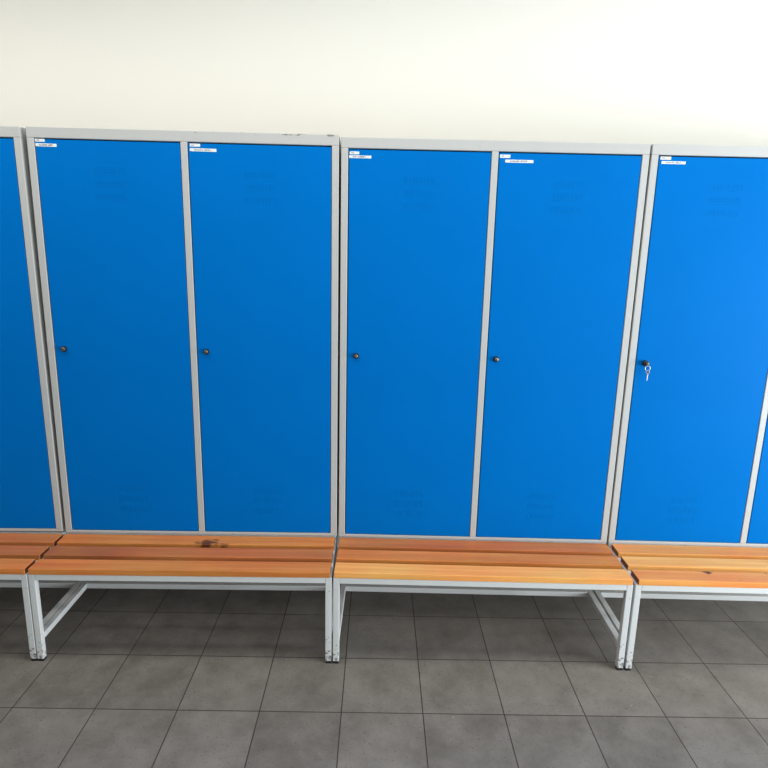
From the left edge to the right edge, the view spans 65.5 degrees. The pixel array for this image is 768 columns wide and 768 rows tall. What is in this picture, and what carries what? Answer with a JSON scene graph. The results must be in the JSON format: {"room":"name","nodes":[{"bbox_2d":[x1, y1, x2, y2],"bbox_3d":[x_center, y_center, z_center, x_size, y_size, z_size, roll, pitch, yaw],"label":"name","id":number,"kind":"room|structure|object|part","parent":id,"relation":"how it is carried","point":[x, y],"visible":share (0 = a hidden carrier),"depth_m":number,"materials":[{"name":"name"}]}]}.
{"room":"changing room","nodes":[
{"label":"changing room","id":0,"kind":"room"},
{"bbox_2d":[0,560,767,767],"bbox_3d":[-0.403,1.571,0.751,9.100,0.100,5.412,1,12,-1],"label":"floor","id":1,"kind":"structure","parent":0,"point":[127,678],"depth_m":2.35,"materials":[{"name":"stone"}]},
{"bbox_2d":[0,530,82,660],"bbox_3d":[-2.010,0.830,2.756,1.192,0.414,0.797,1,12,-1],"label":"bench","id":2,"kind":"object","parent":1,"relation":"on","point":[19,550],"visible":0.49,"depth_m":2.50,"materials":[{"name":"brown wood"}]},
{"bbox_3d":[-2.000,0.747,2.344,1.142,0.025,0.025,1,12,-1],"label":"rail","id":3,"kind":"part","parent":2,"relation":"part of","materials":[{"name":"grey metal"}]},
{"bbox_3d":[-1.420,0.930,2.395,0.025,0.378,0.025,1,12,-1],"label":"leg","id":4,"kind":"part","parent":2,"relation":"part of","materials":[{"name":"grey metal"}]},
{"bbox_2d":[0,126,65,530],"bbox_3d":[-2.005,-0.224,2.672,1.194,1.673,0.504,1,12,-1],"label":"locker","id":5,"kind":"object","parent":2,"relation":"on","point":[31,499],"visible":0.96,"depth_m":2.48,"materials":[{"name":"blue metal"}]},
{"bbox_3d":[-2.004,0.656,2.639,1.192,0.025,0.025,1,12,-1],"label":"support rail","id":6,"kind":"part","parent":2,"relation":"part of","materials":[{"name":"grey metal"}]},
{"bbox_3d":[-2.012,0.930,2.785,1.142,0.025,0.025,1,12,-1],"label":"cross rail","id":7,"kind":"part","parent":2,"relation":"part of","materials":[{"name":"grey metal"}]},
{"bbox_2d":[28,522,338,662],"bbox_3d":[-0.815,0.851,2.782,1.192,0.414,0.797,1,12,-1],"label":"bench","id":8,"kind":"object","parent":1,"relation":"on","point":[99,560],"visible":0.76,"depth_m":2.46,"materials":[{"name":"brown wood"}]},
{"bbox_3d":[-1.392,0.930,2.396,0.025,0.378,0.025,1,12,-1],"label":"leg","id":9,"kind":"part","parent":8,"relation":"part of","materials":[{"name":"grey metal"}]},
{"bbox_3d":[-0.804,0.769,2.370,1.142,0.025,0.025,1,12,-1],"label":"rail","id":10,"kind":"part","parent":8,"relation":"part of","materials":[{"name":"grey metal"}]},
{"bbox_2d":[26,126,340,535],"bbox_3d":[-0.793,-0.203,2.698,1.194,1.678,0.504,1,12,-1],"label":"locker","id":11,"kind":"object","parent":8,"relation":"on","point":[190,280],"visible":1,"depth_m":2.45,"materials":[{"name":"blue metal"}]},
{"bbox_3d":[-1.080,-0.145,2.472,0.550,1.618,0.018,1,12,-1],"label":"door","id":12,"kind":"part","parent":11,"relation":"part of","materials":[{"name":"blue metal"}]},
{"bbox_3d":[-0.498,-0.134,2.485,0.550,1.618,0.018,1,12,-1],"label":"door","id":13,"kind":"part","parent":11,"relation":"part of","materials":[{"name":"blue metal"}]},
{"bbox_3d":[-0.809,0.678,2.665,1.192,0.025,0.025,1,12,-1],"label":"support rail","id":14,"kind":"part","parent":8,"relation":"part of","materials":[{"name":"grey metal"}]},
{"bbox_3d":[-0.817,0.952,2.811,1.142,0.025,0.025,1,12,-1],"label":"cross rail","id":15,"kind":"part","parent":8,"relation":"part of","materials":[{"name":"grey metal"}]},
{"bbox_3d":[-0.225,0.952,2.421,0.025,0.378,0.025,1,12,-1],"label":"leg","id":16,"kind":"part","parent":8,"relation":"part of","materials":[{"name":"grey metal"}]},
{"bbox_3d":[-0.228,0.696,2.759,0.025,0.025,0.746,1,12,-1],"label":"rail","id":17,"kind":"part","parent":8,"relation":"part of","materials":[{"name":"grey metal"}]},
{"bbox_3d":[-0.238,0.773,3.170,0.025,0.403,0.025,1,12,-1],"label":"leg","id":18,"kind":"part","parent":8,"relation":"part of","materials":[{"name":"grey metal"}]},
{"bbox_2d":[333,536,632,669],"bbox_3d":[0.393,0.876,2.794,1.192,0.414,0.797,1,12,0],"label":"bench","id":19,"kind":"object","parent":1,"relation":"on","point":[394,564],"visible":0.84,"depth_m":2.47,"materials":[{"name":"brown wood"}]},
{"bbox_3d":[-0.194,0.952,2.421,0.025,0.378,0.025,1,12,0],"label":"leg","id":20,"kind":"part","parent":19,"relation":"part of","materials":[{"name":"grey metal"}]},
{"bbox_3d":[0.390,0.977,2.823,1.142,0.025,0.025,1,12,0],"label":"cross rail","id":21,"kind":"part","parent":19,"relation":"part of","materials":[{"name":"grey metal"}]},
{"bbox_3d":[0.396,0.703,2.677,1.192,0.025,0.025,1,12,0],"label":"support rail","id":22,"kind":"part","parent":19,"relation":"part of","materials":[{"name":"grey metal"}]},
{"bbox_3d":[0.394,0.794,2.382,1.142,0.025,0.025,1,12,0],"label":"rail","id":23,"kind":"part","parent":19,"relation":"part of","materials":[{"name":"grey metal"}]},
{"bbox_2d":[339,137,650,542],"bbox_3d":[0.415,-0.174,2.711,1.194,1.673,0.504,1,12,0],"label":"locker","id":24,"kind":"object","parent":19,"relation":"on","point":[487,287],"visible":1,"depth_m":2.46,"materials":[{"name":"blue metal"}]},
{"bbox_3d":[0.122,-0.117,2.492,0.550,1.613,0.018,1,12,0],"label":"door","id":25,"kind":"part","parent":24,"relation":"part of","materials":[{"name":"blue metal"}]},
{"bbox_3d":[0.705,-0.103,2.491,0.550,1.613,0.018,1,12,0],"label":"door","id":26,"kind":"part","parent":24,"relation":"part of","materials":[{"name":"blue metal"}]},
{"bbox_3d":[0.973,0.980,2.419,0.025,0.378,0.025,1,12,0],"label":"leg","id":27,"kind":"part","parent":19,"relation":"part of","materials":[{"name":"grey metal"}]},
{"bbox_2d":[592,542,767,670],"bbox_3d":[1.594,0.905,2.790,1.192,0.414,0.797,1,12,0],"label":"bench","id":28,"kind":"object","parent":1,"relation":"on","point":[683,571],"visible":0.65,"depth_m":2.49,"materials":[{"name":"brown wood"}]},
{"bbox_3d":[1.014,0.725,2.757,0.025,0.025,0.746,1,12,0],"label":"rail","id":29,"kind":"part","parent":28,"relation":"part of","materials":[{"name":"grey metal"}]},
{"bbox_3d":[1.007,0.980,2.418,0.025,0.378,0.025,1,12,0],"label":"leg","id":30,"kind":"part","parent":28,"relation":"part of","materials":[{"name":"grey metal"}]},
{"bbox_3d":[1.592,1.005,2.820,1.142,0.025,0.025,1,12,0],"label":"cross rail","id":31,"kind":"part","parent":28,"relation":"part of","materials":[{"name":"grey metal"}]},
{"bbox_3d":[1.598,0.731,2.673,1.192,0.025,0.025,1,12,0],"label":"support rail","id":32,"kind":"part","parent":28,"relation":"part of","materials":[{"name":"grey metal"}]},
{"bbox_2d":[607,144,767,546],"bbox_3d":[1.617,-0.145,2.707,1.194,1.673,0.503,1,12,0],"label":"locker","id":33,"kind":"object","parent":28,"relation":"on","point":[691,463],"visible":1,"depth_m":2.48,"materials":[{"name":"blue metal"}]},
{"bbox_2d":[644,361,649,376],"bbox_3d":[1.087,-0.054,2.468,0.023,0.080,0.016,11,16,37],"label":"key","id":34,"kind":"object","parent":33,"relation":"hanging from","point":[646,363],"visible":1,"depth_m":2.46,"materials":[{"name":"metal"}]},
{"bbox_3d":[1.906,-0.075,2.487,0.550,1.613,0.018,1,12,0],"label":"door","id":35,"kind":"part","parent":33,"relation":"part of","materials":[{"name":"blue metal"}]},
{"bbox_3d":[1.594,0.822,2.378,1.142,0.025,0.025,1,12,0],"label":"rail","id":36,"kind":"part","parent":28,"relation":"part of","materials":[{"name":"grey metal"}]},
{"bbox_2d":[0,0,767,563],"bbox_3d":[-0.385,-0.508,2.987,9.100,3.000,0.150,1,12,-1],"label":"wall","id":37,"kind":"structure","parent":0,"point":[687,72],"depth_m":2.71,"materials":[{"name":"beige paint"}]}
]}

